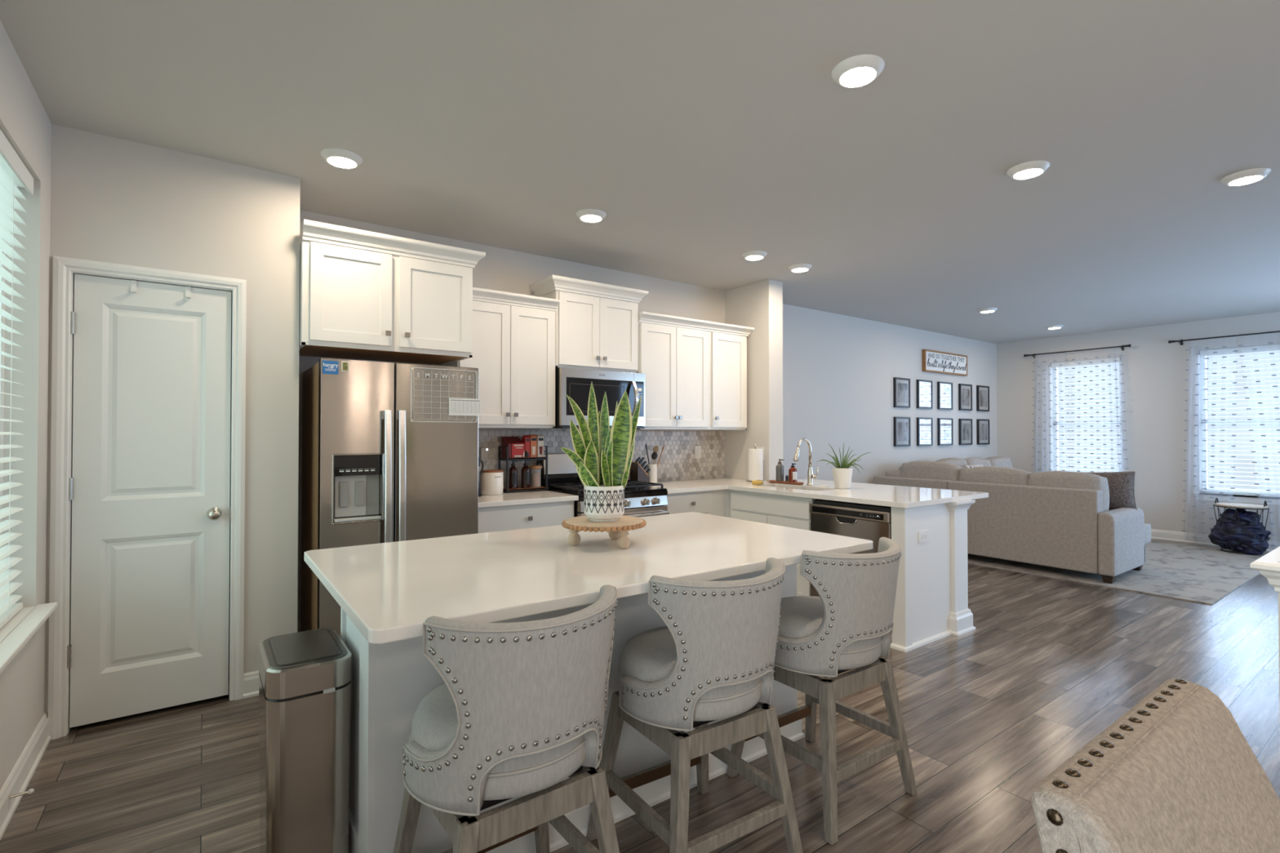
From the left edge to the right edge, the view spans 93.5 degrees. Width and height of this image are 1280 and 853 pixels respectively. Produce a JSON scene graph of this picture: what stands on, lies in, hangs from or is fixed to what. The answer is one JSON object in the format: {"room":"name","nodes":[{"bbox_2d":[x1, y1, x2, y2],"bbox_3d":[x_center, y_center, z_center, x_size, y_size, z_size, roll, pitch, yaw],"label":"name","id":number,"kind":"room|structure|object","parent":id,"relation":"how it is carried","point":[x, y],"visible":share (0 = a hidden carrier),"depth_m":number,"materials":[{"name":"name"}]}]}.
{"room":"kitchen","nodes":[
{"label":"kitchen","id":0,"kind":"room"},
{"bbox_2d":[0,20,51,790],"bbox_3d":[-1.286,-0.007,0.706,0.144,2.707,6.150,0,-1,-36],"label":"wall","id":1,"kind":"structure","parent":0,"point":[24,122],"depth_m":2.46,"materials":[{"name":"white paint"}]},
{"bbox_2d":[0,712,50,840],"bbox_3d":[-1.640,1.294,1.323,0.022,0.118,3.250,0,-1,-36],"label":"baseboard","id":2,"kind":"structure","parent":1,"relation":"attached to","point":[18,780],"depth_m":2.26,"materials":[{"name":"white"}]},
{"bbox_2d":[0,235,57,674],"bbox_3d":[-1.978,-0.115,1.716,0.206,1.820,1.897,0,-1,-36],"label":"window","id":3,"kind":"structure","parent":1,"relation":"in","point":[21,634],"depth_m":2.29,"materials":[{"name":"white plastic"}]},
{"bbox_2d":[0,128,33,628],"bbox_3d":[-1.985,-0.150,1.714,0.069,1.743,1.762,0,-1,-36],"label":"window blind","id":4,"kind":"object","parent":3,"relation":"attached to","point":[14,173],"visible":1,"depth_m":2.29,"materials":[{"name":"white"}]},
{"bbox_2d":[44,124,300,714],"bbox_3d":[-2.240,0.019,2.971,0.964,2.707,0.100,0,-1,-36],"label":"wall","id":5,"kind":"structure","parent":0,"point":[113,200],"depth_m":3.07,"materials":[{"name":"white paint"}]},
{"bbox_2d":[48,255,246,739],"bbox_3d":[-2.317,0.311,2.880,0.713,2.120,0.152,0,-1,-36],"label":"door","id":6,"kind":"structure","parent":5,"relation":"in","point":[147,469],"depth_m":2.85,"materials":[{"name":"white"}]},
{"bbox_2d":[243,671,258,698],"bbox_3d":[-1.911,1.315,3.119,0.240,0.118,0.022,0,-1,-36],"label":"baseboard","id":7,"kind":"structure","parent":5,"relation":"attached to","point":[251,680],"depth_m":3.07,"materials":[{"name":"white"}]},
{"bbox_2d":[228,209,724,650],"bbox_3d":[-1.105,0.036,4.504,4.602,2.707,0.200,0,-1,-36],"label":"wall","id":8,"kind":"structure","parent":0,"point":[501,269],"depth_m":4.57,"materials":[{"name":"white paint"}]},
{"bbox_2d":[298,219,485,365],"bbox_3d":[-1.536,-0.747,3.671,0.980,0.642,0.658,0,-1,-36],"label":"upper cabinet","id":9,"kind":"object","parent":8,"relation":"attached to","point":[361,296],"visible":0.99,"depth_m":3.40,"materials":[{"name":"white"}]},
{"bbox_2d":[444,287,559,428],"bbox_3d":[-0.977,-0.448,4.246,0.716,0.918,0.378,0,-1,-36],"label":"upper cabinet","id":10,"kind":"object","parent":8,"relation":"attached to","point":[513,345],"visible":0.8,"depth_m":4.14,"materials":[{"name":"white"}]},
{"bbox_2d":[528,275,648,373],"bbox_3d":[-0.388,-0.749,4.675,0.850,0.650,0.378,0,-1,-36],"label":"upper cabinet","id":11,"kind":"object","parent":8,"relation":"attached to","point":[593,332],"visible":0.94,"depth_m":4.52,"materials":[{"name":"white"}]},
{"bbox_2d":[555,368,644,428],"bbox_3d":[-0.351,-0.200,4.632,0.742,0.430,0.460,0,-1,-36],"label":"microwave","id":12,"kind":"object","parent":11,"relation":"attached to","point":[575,383],"visible":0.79,"depth_m":4.45,"materials":[{"name":"silver metal"}]},
{"bbox_2d":[478,427,725,492],"bbox_3d":[-0.279,0.251,4.969,2.712,0.520,0.011,0,-1,-36],"label":"backsplash","id":13,"kind":"structure","parent":8,"relation":"attached to","point":[677,462],"depth_m":5.32,"materials":[{"name":"grey tile"}]},
{"bbox_2d":[635,311,754,430],"bbox_3d":[0.430,-0.436,5.263,1.280,0.927,0.378,0,-1,-36],"label":"upper cabinet","id":14,"kind":"object","parent":8,"relation":"attached to","point":[695,378],"visible":0.96,"depth_m":5.10,"materials":[{"name":"white"}]},
{"bbox_2d":[0,0,1279,343],"bbox_3d":[2.997,-1.386,3.789,10.720,0.120,6.400,0,-1,-36],"label":"ceiling","id":15,"kind":"structure","parent":0,"point":[706,134],"depth_m":2.68,"materials":[{"name":"grey paint"}]},
{"bbox_2d":[320,147,363,168],"bbox_3d":[-1.476,-1.320,2.983,0.190,0.029,0.190,0,-1,-36],"label":"recessed light","id":16,"kind":"object","parent":15,"relation":"in","point":[338,157],"visible":1,"depth_m":2.95,"materials":[{"name":"white plastic"}]},
{"bbox_2d":[327,156,355,168],"bbox_3d":[-1.476,-1.317,2.983,0.128,0.022,0.128,0,-1,-36],"label":"diffuser","id":17,"kind":"object","parent":16,"relation":"attached to","point":[338,162],"depth_m":2.98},
{"bbox_2d":[575,208,606,222],"bbox_3d":[-0.305,-1.311,3.764,0.190,0.029,0.190,0,-1,-36],"label":"recessed light","id":18,"kind":"object","parent":15,"relation":"in","point":[590,215],"visible":1,"depth_m":3.72,"materials":[{"name":"white plastic"}]},
{"bbox_2d":[742,250,767,260],"bbox_3d":[0.875,-1.302,4.605,0.190,0.029,0.190,0,-1,-36],"label":"recessed light","id":19,"kind":"object","parent":15,"relation":"in","point":[753,255],"visible":1,"depth_m":4.56,"materials":[{"name":"white plastic"}]},
{"bbox_2d":[787,263,812,272],"bbox_3d":[1.315,-1.298,4.950,0.190,0.029,0.190,0,-1,-36],"label":"recessed light","id":20,"kind":"object","parent":15,"relation":"in","point":[798,268],"visible":1,"depth_m":4.91,"materials":[{"name":"white plastic"}]},
{"bbox_2d":[831,53,884,88],"bbox_3d":[0.821,-1.328,2.269,0.190,0.029,0.190,0,-1,-36],"label":"recessed light","id":21,"kind":"object","parent":15,"relation":"in","point":[860,70],"visible":1,"depth_m":2.24,"materials":[{"name":"white plastic"}]},
{"bbox_2d":[840,66,875,87],"bbox_3d":[0.821,-1.326,2.269,0.128,0.022,0.128,0,-1,-36],"label":"diffuser","id":22,"kind":"object","parent":21,"relation":"attached to","point":[850,77],"depth_m":2.26,"materials":[{"name":"plastic"}]},
{"bbox_2d":[1006,160,1049,179],"bbox_3d":[2.007,-1.319,3.115,0.190,0.029,0.190,0,-1,-36],"label":"recessed light","id":23,"kind":"object","parent":15,"relation":"in","point":[1032,169],"visible":1,"depth_m":3.08,"materials":[{"name":"white plastic"}]},
{"bbox_2d":[1013,168,1043,178],"bbox_3d":[2.007,-1.316,3.115,0.128,0.022,0.128,0,-1,-36],"label":"diffuser","id":24,"kind":"object","parent":23,"relation":"attached to","point":[1018,173],"depth_m":3.11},
{"bbox_2d":[1220,167,1271,186],"bbox_3d":[3.216,-1.318,3.198,0.190,0.029,0.190,0,-1,-36],"label":"recessed light","id":25,"kind":"object","parent":15,"relation":"in","point":[1251,175],"visible":1,"depth_m":3.17,"materials":[{"name":"white plastic"}]},
{"bbox_2d":[1228,175,1262,185],"bbox_3d":[3.216,-1.315,3.198,0.128,0.022,0.128,0,-1,-36],"label":"diffuser","id":26,"kind":"object","parent":25,"relation":"attached to","point":[1233,180],"depth_m":3.19,"materials":[{"name":"plastic"}]},
{"bbox_2d":[0,538,1279,852],"bbox_3d":[2.997,1.441,3.757,10.720,0.120,6.400,0,-1,-36],"label":"floor","id":27,"kind":"structure","parent":0,"point":[989,711],"depth_m":2.64,"materials":[{"name":"brown wood"}]},
{"bbox_2d":[258,628,351,852],"bbox_3d":[-1.007,1.008,1.805,0.217,0.700,0.346,0,-1,-36],"label":"trash can","id":28,"kind":"object","parent":27,"relation":"on","point":[305,677],"visible":1,"depth_m":1.68,"materials":[{"name":"silver metal"}]},
{"bbox_2d":[301,357,478,635],"bbox_3d":[-1.478,0.508,3.557,0.828,1.702,0.815,0,-1,-36],"label":"refrigerator","id":29,"kind":"object","parent":27,"relation":"on","point":[371,474],"visible":0.71,"depth_m":3.25,"materials":[{"name":"silver"}]},
{"bbox_2d":[322,360,338,374],"bbox_3d":[-1.581,-0.302,3.077,0.073,0.068,0.005,0,-1,-36],"label":"magnet","id":30,"kind":"object","parent":29,"relation":"attached to","point":[328,366],"visible":1,"depth_m":3.08,"materials":[{"name":"blue"}]},
{"bbox_2d":[410,367,476,422],"bbox_3d":[-1.106,-0.175,3.417,0.375,0.301,0.011,0,-1,-36],"label":"calendar","id":31,"kind":"object","parent":29,"relation":"attached to","point":[411,368],"visible":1,"depth_m":3.39,"materials":[{"name":"white plastic"}]},
{"bbox_2d":[448,397,480,415],"bbox_3d":[-1.010,-0.113,3.482,0.188,0.099,0.003,0,-1,-36],"label":"paper schedule","id":32,"kind":"object","parent":29,"relation":"attached to","point":[457,406],"visible":1,"depth_m":3.48,"materials":[{"name":"white paper"}]},
{"bbox_2d":[393,584,619,852],"bbox_3d":[-0.334,0.888,1.541,0.508,0.934,0.544,0,-1,-37],"label":"counter stool","id":33,"kind":"object","parent":27,"relation":"on","point":[518,710],"visible":1,"depth_m":1.35,"materials":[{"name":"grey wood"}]},
{"bbox_2d":[478,501,573,533],"bbox_3d":[-0.897,0.945,4.123,0.732,0.881,0.603,0,-1,-36],"label":"base cabinet","id":34,"kind":"object","parent":27,"relation":"on","point":[499,518],"visible":0.26,"depth_m":3.90,"materials":[{"name":"white"}]},
{"bbox_2d":[478,490,578,507],"bbox_3d":[-0.898,0.487,4.133,0.737,0.032,0.624,0,-1,-36],"label":"countertop","id":35,"kind":"structure","parent":34,"relation":"on","point":[505,499],"depth_m":3.98,"materials":[{"name":"white stone"}]},
{"bbox_2d":[480,469,503,495],"bbox_3d":[-1.030,0.387,4.187,0.158,0.170,0.159,0,-1,-36],"label":"canister","id":36,"kind":"object","parent":35,"relation":"on","point":[491,481],"visible":0.88,"depth_m":4.12,"materials":[{"name":"white ceramic"}]},
{"bbox_2d":[498,445,547,493],"bbox_3d":[-0.859,0.309,4.430,0.322,0.332,0.152,0,-1,-36],"label":"shelf rack","id":37,"kind":"object","parent":35,"relation":"on","point":[507,490],"visible":0.75,"depth_m":4.37,"materials":[{"name":"black metal"}]},
{"bbox_2d":[508,460,517,488],"bbox_3d":[-0.913,0.345,4.346,0.063,0.205,0.061,0,-1,-36],"label":"syrup bottle","id":38,"kind":"object","parent":37,"relation":"on","point":[513,473],"visible":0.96,"depth_m":4.32,"materials":[{"name":"brown glass"}]},
{"bbox_2d":[502,436,524,457],"bbox_3d":[-0.922,0.149,4.382,0.125,0.150,0.126,0,-1,-36],"label":"box","id":39,"kind":"object","parent":37,"relation":"on","point":[516,446],"visible":1,"depth_m":4.35,"materials":[{"name":"red"}]},
{"bbox_2d":[520,460,530,488],"bbox_3d":[-0.835,0.346,4.403,0.067,0.205,0.065,0,-1,-36],"label":"syrup bottle","id":40,"kind":"object","parent":37,"relation":"on","point":[525,472],"visible":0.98,"depth_m":4.38,"materials":[{"name":"brown glass"}]},
{"bbox_2d":[528,434,537,457],"bbox_3d":[-0.797,0.142,4.445,0.049,0.166,0.062,0,-1,-36],"label":"carton","id":41,"kind":"object","parent":37,"relation":"on","point":[533,438],"visible":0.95,"depth_m":4.42,"materials":[{"name":"orange"}]},
{"bbox_2d":[530,465,542,486],"bbox_3d":[-0.769,0.368,4.463,0.086,0.161,0.086,0,-1,-36],"label":"storage jar","id":42,"kind":"object","parent":37,"relation":"on","point":[535,476],"visible":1,"depth_m":4.44,"materials":[{"name":"white"}]},
{"bbox_2d":[535,434,543,457],"bbox_3d":[-0.751,0.142,4.478,0.049,0.166,0.062,0,-1,-36],"label":"carton","id":43,"kind":"object","parent":37,"relation":"on","point":[540,437],"visible":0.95,"depth_m":4.45,"materials":[{"name":"beige"}]},
{"bbox_2d":[340,564,804,852],"bbox_3d":[-0.126,0.924,2.310,1.787,0.881,0.432,0,-1,-36],"label":"kitchen island","id":44,"kind":"object","parent":27,"relation":"on","point":[390,681],"visible":0.18,"depth_m":1.74,"materials":[{"name":"white"}]},
{"bbox_2d":[304,511,873,644],"bbox_3d":[-0.143,0.466,2.276,1.858,0.032,1.095,0,-1,-36],"label":"island countertop","id":45,"kind":"structure","parent":44,"relation":"on","point":[388,591],"depth_m":1.95,"materials":[{"name":"white stone"}]},
{"bbox_2d":[561,515,646,548],"bbox_3d":[-0.137,0.404,2.309,0.324,0.092,0.322,0,-1,-36],"label":"stand","id":46,"kind":"object","parent":45,"relation":"on","point":[619,529],"visible":0.85,"depth_m":2.22,"materials":[{"name":"brown wood"}]},
{"bbox_2d":[560,382,641,521],"bbox_3d":[-0.152,0.092,2.303,0.280,0.533,0.170,0,-1,-36],"label":"snake plant","id":47,"kind":"object","parent":46,"relation":"on","point":[602,454],"visible":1,"depth_m":2.29,"materials":[{"name":"green plant"}]},
{"bbox_2d":[539,453,669,517],"bbox_3d":[-0.263,0.788,4.539,0.765,1.165,0.673,0,-1,-36],"label":"gas range","id":48,"kind":"object","parent":27,"relation":"on","point":[642,499],"visible":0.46,"depth_m":4.48,"materials":[{"name":"silver metal"}]},
{"bbox_2d":[547,484,666,497],"bbox_3d":[-0.279,0.476,4.564,0.765,0.016,0.590,0,-1,-36],"label":"cooktop","id":49,"kind":"object","parent":48,"relation":"in","point":[647,490],"depth_m":4.43,"materials":[{"name":"black metal"}]},
{"bbox_2d":[577,505,669,517],"bbox_3d":[-0.095,0.891,4.305,0.753,0.592,0.099,0,-1,-36],"label":"oven","id":50,"kind":"object","parent":48,"relation":"in","point":[637,511],"depth_m":4.39,"materials":[{"name":"silver metal"}]},
{"bbox_2d":[586,557,803,852],"bbox_3d":[0.178,0.892,1.912,0.508,0.934,0.544,0,-1,-33],"label":"counter stool","id":51,"kind":"object","parent":27,"relation":"on","point":[713,660],"visible":0.99,"depth_m":1.73,"materials":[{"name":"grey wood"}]},
{"bbox_2d":[665,489,726,516],"bbox_3d":[0.297,0.955,4.988,0.657,0.881,0.603,0,-1,-36],"label":"base cabinet","id":52,"kind":"object","parent":27,"relation":"on","point":[708,502],"visible":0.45,"depth_m":4.79,"materials":[{"name":"white"}]},
{"bbox_2d":[652,477,988,508],"bbox_3d":[1.173,0.494,4.680,1.717,0.032,2.164,0,-1,-36],"label":"countertop","id":53,"kind":"structure","parent":52,"relation":"on","point":[897,496],"depth_m":4.44,"materials":[{"name":"white stone"}]},
{"bbox_2d":[630,457,650,482],"bbox_3d":[0.006,0.367,4.975,0.143,0.228,0.110,0,-1,-36],"label":"knife block","id":54,"kind":"object","parent":53,"relation":"on","point":[637,473],"visible":0.92,"depth_m":4.93,"materials":[{"name":"brown wood"}]},
{"bbox_2d":[647,463,657,484],"bbox_3d":[0.101,0.397,5.031,0.084,0.168,0.084,0,-1,-36],"label":"utensil crock","id":55,"kind":"object","parent":53,"relation":"on","point":[652,474],"visible":0.71,"depth_m":4.99,"materials":[{"name":"white ceramic"}]},
{"bbox_2d":[746,444,764,482],"bbox_3d":[1.015,0.321,5.298,0.156,0.326,0.156,0,-1,-36],"label":"paper towel","id":56,"kind":"object","parent":53,"relation":"on","point":[755,456],"visible":0.84,"depth_m":5.24,"materials":[{"name":"white paper"}]},
{"bbox_2d":[766,480,804,484],"bbox_3d":[1.226,0.473,5.103,0.103,0.018,0.357,0,-1,-36],"label":"tray","id":57,"kind":"object","parent":53,"relation":"on","point":[767,481],"visible":0.98,"depth_m":5.04,"materials":[{"name":"brown wood"}]},
{"bbox_2d":[775,459,783,480],"bbox_3d":[1.196,0.372,5.150,0.068,0.185,0.069,0,-1,-36],"label":"soap bottle","id":58,"kind":"object","parent":57,"relation":"on","point":[780,468],"visible":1,"depth_m":5.12,"materials":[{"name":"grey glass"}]},
{"bbox_2d":[793,438,818,485],"bbox_3d":[1.338,0.286,4.861,0.230,0.385,0.108,0,-1,-36],"label":"faucet","id":59,"kind":"object","parent":53,"relation":"on","point":[810,472],"visible":1,"depth_m":4.91,"materials":[{"name":"silver metal"}]},
{"bbox_2d":[817,442,870,488],"bbox_3d":[1.584,0.298,4.657,0.421,0.358,0.178,0,-1,3],"label":"potted plant","id":60,"kind":"object","parent":53,"relation":"on","point":[842,473],"visible":1,"depth_m":4.62,"materials":[{"name":"green plant"}]},
{"bbox_2d":[725,488,815,595],"bbox_3d":[1.179,0.953,4.800,0.550,0.881,0.868,0,-1,-36],"label":"base cabinet","id":61,"kind":"object","parent":27,"relation":"on","point":[788,511],"visible":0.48,"depth_m":4.57,"materials":[{"name":"white"}]},
{"bbox_2d":[726,537,917,844],"bbox_3d":[0.698,0.896,2.287,0.508,0.934,0.544,0,-1,-35],"label":"counter stool","id":62,"kind":"object","parent":27,"relation":"on","point":[849,626],"visible":0.88,"depth_m":2.09,"materials":[{"name":"fabric"}]},
{"bbox_2d":[808,499,891,643],"bbox_3d":[1.604,0.955,4.183,0.565,0.862,0.615,0,-1,-36],"label":"dishwasher","id":63,"kind":"object","parent":27,"relation":"on","point":[872,522],"visible":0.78,"depth_m":4.01,"materials":[{"name":"grey"}]},
{"bbox_2d":[813,499,891,511],"bbox_3d":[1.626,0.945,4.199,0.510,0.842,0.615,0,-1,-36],"label":"control panel","id":64,"kind":"object","parent":63,"relation":"in","point":[878,508],"depth_m":4.05,"materials":[{"name":"grey"}]},
{"bbox_2d":[890,499,975,652],"bbox_3d":[1.910,0.943,3.969,0.801,0.881,0.211,0,-1,-36],"label":"peninsula end panel","id":65,"kind":"object","parent":27,"relation":"on","point":[931,600],"visible":0.8,"depth_m":3.90,"materials":[{"name":"white"}]},
{"bbox_2d":[967,541,1265,604],"bbox_3d":[4.845,1.411,6.795,3.085,0.010,2.945,0,-1,-36],"label":"area rug","id":66,"kind":"object","parent":27,"relation":"on","point":[1201,575],"visible":0.33,"depth_m":5.75,"materials":[{"name":"carpet"}]},
{"bbox_2d":[873,456,1151,583],"bbox_3d":[4.694,0.903,7.108,3.050,1.012,2.348,0,-1,-36],"label":"sectional sofa","id":67,"kind":"object","parent":66,"relation":"on","point":[1058,519],"visible":0.8,"depth_m":5.77,"materials":[{"name":"beige fabric"}]},
{"bbox_2d":[899,461,963,480],"bbox_3d":[3.328,0.672,6.893,0.325,0.551,0.720,0,-1,-36],"label":"cushion","id":68,"kind":"object","parent":67,"relation":"on","point":[913,469],"depth_m":6.79,"materials":[{"name":"beige fabric"}]},
{"bbox_2d":[934,457,967,467],"bbox_3d":[3.953,0.651,7.692,0.670,0.496,0.326,0,-1,-36],"label":"cushion","id":69,"kind":"object","parent":67,"relation":"on","point":[961,462],"depth_m":7.68,"materials":[{"name":"beige fabric"}]},
{"bbox_2d":[963,457,991,466],"bbox_3d":[4.480,0.664,8.071,0.670,0.500,0.322,0,-1,-36],"label":"cushion","id":70,"kind":"object","parent":67,"relation":"on","point":[970,461],"depth_m":7.96,"materials":[{"name":"beige fabric"}]},
{"bbox_2d":[958,466,1031,485],"bbox_3d":[3.732,0.696,6.333,0.325,0.551,0.740,0,-1,-36],"label":"cushion","id":71,"kind":"object","parent":67,"relation":"on","point":[984,474],"depth_m":6.25,"materials":[{"name":"beige fabric"}]},
{"bbox_2d":[985,456,1013,467],"bbox_3d":[4.994,0.670,8.445,0.640,0.496,0.326,0,-1,-36],"label":"cushion","id":72,"kind":"object","parent":67,"relation":"on","point":[996,461],"depth_m":8.37,"materials":[{"name":"beige fabric"}]},
{"bbox_2d":[1027,471,1109,511],"bbox_3d":[4.110,0.705,5.811,0.325,0.551,0.670,0,-1,-36],"label":"cushion","id":73,"kind":"object","parent":67,"relation":"on","point":[1061,479],"depth_m":5.69,"materials":[{"name":"beige fabric"}]},
{"bbox_2d":[1080,471,1137,510],"bbox_3d":[4.508,0.641,5.908,0.587,0.428,0.237,-1,-1,41],"label":"throw pillow","id":74,"kind":"object","parent":67,"relation":"on","point":[1121,484],"visible":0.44,"depth_m":5.75,"materials":[{"name":"beige fabric"}]},
{"bbox_2d":[1208,508,1271,555],"bbox_3d":[6.715,1.146,6.747,0.425,0.486,0.497,0,-1,-36],"label":"blanket","id":75,"kind":"object","parent":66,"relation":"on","point":[1255,542],"visible":0.97,"depth_m":6.62,"materials":[{"name":"fabric"}]},
{"bbox_2d":[1212,497,1269,555],"bbox_3d":[6.719,1.106,6.737,0.456,0.593,0.456,0,-1,-36],"label":"table","id":76,"kind":"object","parent":66,"relation":"on","point":[1231,505],"visible":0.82,"depth_m":6.63,"materials":[{"name":"white metal"}]},
{"bbox_2d":[1031,678,1279,852],"bbox_3d":[0.765,0.844,0.452,0.470,0.997,0.670,0,-1,-36],"label":"dining chair","id":77,"kind":"object","parent":27,"relation":"on","point":[1176,772],"visible":1,"depth_m":0.65,"materials":[{"name":"fabric"}]},
{"bbox_2d":[724,279,782,481],"bbox_3d":[0.995,0.050,5.683,0.182,2.707,0.758,0,-1,-36],"label":"wall partition","id":78,"kind":"structure","parent":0,"point":[758,305],"depth_m":5.42,"materials":[{"name":"white paint"}]},
{"bbox_2d":[782,303,996,484],"bbox_3d":[3.206,0.072,7.661,5.720,2.707,0.150,0,-1,-36],"label":"wall","id":79,"kind":"structure","parent":0,"point":[839,371],"depth_m":7.17,"materials":[{"name":"white paint"}]},
{"bbox_2d":[893,377,910,408],"bbox_3d":[3.324,-0.427,7.640,0.340,0.375,0.030,0,-1,-36],"label":"picture frame","id":80,"kind":"object","parent":79,"relation":"attached to","point":[901,386],"visible":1,"depth_m":7.62,"materials":[{"name":"black"}]},
{"bbox_2d":[893,417,911,446],"bbox_3d":[3.324,0.065,7.635,0.340,0.372,0.030,0,-1,-36],"label":"picture frame","id":81,"kind":"object","parent":79,"relation":"attached to","point":[902,426],"visible":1,"depth_m":7.62,"materials":[{"name":"black"}]},
{"bbox_2d":[916,417,933,445],"bbox_3d":[3.760,0.069,7.950,0.348,0.372,0.030,0,-1,-36],"label":"picture frame","id":82,"kind":"object","parent":79,"relation":"attached to","point":[924,425],"visible":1,"depth_m":7.93,"materials":[{"name":"black"}]},
{"bbox_2d":[916,379,933,408],"bbox_3d":[3.760,-0.423,7.956,0.348,0.375,0.030,0,-1,-36],"label":"picture frame","id":83,"kind":"object","parent":79,"relation":"attached to","point":[924,388],"visible":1,"depth_m":7.94,"materials":[{"name":"black"}]},
{"bbox_2d":[921,349,967,376],"bbox_3d":[4.195,-0.868,8.267,1.132,0.290,0.044,0,-1,-36],"label":"wall sign","id":84,"kind":"object","parent":79,"relation":"attached to","point":[932,361],"visible":1,"depth_m":8.21,"materials":[{"name":"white wood"}]},
{"bbox_2d":[937,381,952,409],"bbox_3d":[4.188,-0.420,8.266,0.360,0.375,0.030,0,-1,-36],"label":"picture frame","id":85,"kind":"object","parent":79,"relation":"attached to","point":[944,389],"visible":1,"depth_m":8.24,"materials":[{"name":"black"}]},
{"bbox_2d":[937,417,953,445],"bbox_3d":[4.188,0.072,8.260,0.360,0.372,0.030,0,-1,-36],"label":"picture frame","id":86,"kind":"object","parent":79,"relation":"attached to","point":[944,425],"visible":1,"depth_m":8.24,"materials":[{"name":"black"}]},
{"bbox_2d":[958,383,972,410],"bbox_3d":[4.645,-0.416,8.596,0.338,0.375,0.030,0,-1,-36],"label":"picture frame","id":87,"kind":"object","parent":79,"relation":"attached to","point":[965,391],"visible":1,"depth_m":8.57,"materials":[{"name":"black"}]},
{"bbox_2d":[958,418,972,444],"bbox_3d":[4.645,0.076,8.591,0.338,0.372,0.030,0,-1,-36],"label":"picture frame","id":88,"kind":"object","parent":79,"relation":"attached to","point":[965,425],"visible":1,"depth_m":8.57,"materials":[{"name":"black"}]},
{"bbox_2d":[976,385,989,411],"bbox_3d":[5.071,-0.413,8.905,0.340,0.375,0.030,0,-1,-36],"label":"picture frame","id":89,"kind":"object","parent":79,"relation":"attached to","point":[982,392],"visible":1,"depth_m":8.88,"materials":[{"name":"black"}]},
{"bbox_2d":[976,418,989,444],"bbox_3d":[5.071,0.080,8.899,0.340,0.372,0.030,0,-1,-36],"label":"picture frame","id":90,"kind":"object","parent":79,"relation":"attached to","point":[982,425],"visible":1,"depth_m":8.87,"materials":[{"name":"black"}]},
{"bbox_2d":[996,311,1279,542],"bbox_3d":[7.223,0.063,6.860,0.150,2.707,6.150,0,-1,-36],"label":"wall","id":91,"kind":"structure","parent":0,"point":[1154,387],"depth_m":7.70,"materials":[{"name":"white paint"}]},
{"bbox_2d":[1023,344,1131,358],"bbox_3d":[6.015,-1.032,8.326,0.103,0.070,1.252,0,-1,-36],"label":"curtain rod","id":92,"kind":"object","parent":91,"relation":"attached to","point":[1122,347],"visible":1,"depth_m":8.26,"materials":[{"name":"black metal"}]},
{"bbox_2d":[1031,360,1071,471],"bbox_3d":[5.822,0.172,8.539,0.088,2.457,0.513,0,-1,-36],"label":"sheer curtain","id":93,"kind":"object","parent":92,"relation":"hanging from","point":[1064,360],"visible":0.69,"depth_m":8.53,"materials":[{"name":"grey fabric"}]},
{"bbox_2d":[1070,355,1128,472],"bbox_3d":[6.159,0.167,8.070,0.086,2.457,0.672,0,-1,-36],"label":"sheer curtain","id":94,"kind":"object","parent":92,"relation":"hanging from","point":[1119,355],"visible":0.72,"depth_m":8.06,"materials":[{"name":"grey fabric"}]},
{"bbox_2d":[1053,360,1121,471],"bbox_3d":[6.154,-0.007,8.309,0.175,1.820,0.921,0,-1,-36],"label":"window","id":95,"kind":"structure","parent":91,"relation":"in","point":[1055,380],"depth_m":8.63,"materials":[{"name":"white plastic"}]},
{"bbox_2d":[1051,357,1121,471],"bbox_3d":[6.141,-0.056,8.301,0.069,1.714,0.797,0,-1,-36],"label":"window blind","id":96,"kind":"object","parent":95,"relation":"attached to","point":[1083,362],"visible":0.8,"depth_m":8.27,"materials":[{"name":"white"}]},
{"bbox_2d":[1151,528,1279,551],"bbox_3d":[7.196,1.356,6.736,0.022,0.118,6.003,0,-1,-36],"label":"baseboard","id":97,"kind":"structure","parent":91,"relation":"attached to","point":[1202,539],"depth_m":7.41,"materials":[{"name":"white"}]},
{"bbox_2d":[1168,330,1279,345],"bbox_3d":[7.009,-1.048,6.953,0.103,0.070,1.382,0,-1,-36],"label":"curtain rod","id":98,"kind":"object","parent":91,"relation":"attached to","point":[1180,341],"visible":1,"depth_m":7.13,"materials":[{"name":"black metal"}]},
{"bbox_2d":[1182,346,1237,539],"bbox_3d":[6.797,0.157,7.192,0.089,2.457,0.507,0,-1,-36],"label":"sheer curtain","id":99,"kind":"object","parent":98,"relation":"hanging from","point":[1222,346],"visible":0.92,"depth_m":7.19,"materials":[{"name":"grey fabric"}]},
{"bbox_2d":[1238,342,1279,546],"bbox_3d":[7.135,0.151,6.708,0.093,2.457,0.660,1,-1,-40],"label":"sheer curtain","id":100,"kind":"object","parent":98,"relation":"hanging from","point":[1268,342],"visible":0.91,"depth_m":6.81,"materials":[{"name":"grey fabric"}]},
{"bbox_2d":[1193,355,1279,505],"bbox_3d":[7.082,-0.022,7.025,0.175,1.820,0.920,0,-1,-36],"label":"window","id":101,"kind":"structure","parent":91,"relation":"in","point":[1225,497],"depth_m":7.24,"materials":[{"name":"white plastic"}]},
{"bbox_2d":[1200,343,1279,496],"bbox_3d":[7.070,-0.071,7.017,0.069,1.714,0.796,0,-1,-36],"label":"window blind","id":102,"kind":"object","parent":101,"relation":"attached to","point":[1269,347],"visible":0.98,"depth_m":7.05,"materials":[{"name":"white"}]},
{"bbox_2d":[1249,546,1279,719],"bbox_3d":[2.668,0.863,2.189,2.390,1.000,0.265,0,-1,-36],"label":"wall","id":103,"kind":"structure","parent":0,"point":[1268,565],"depth_m":1.59,"materials":[{"name":"white paint"}]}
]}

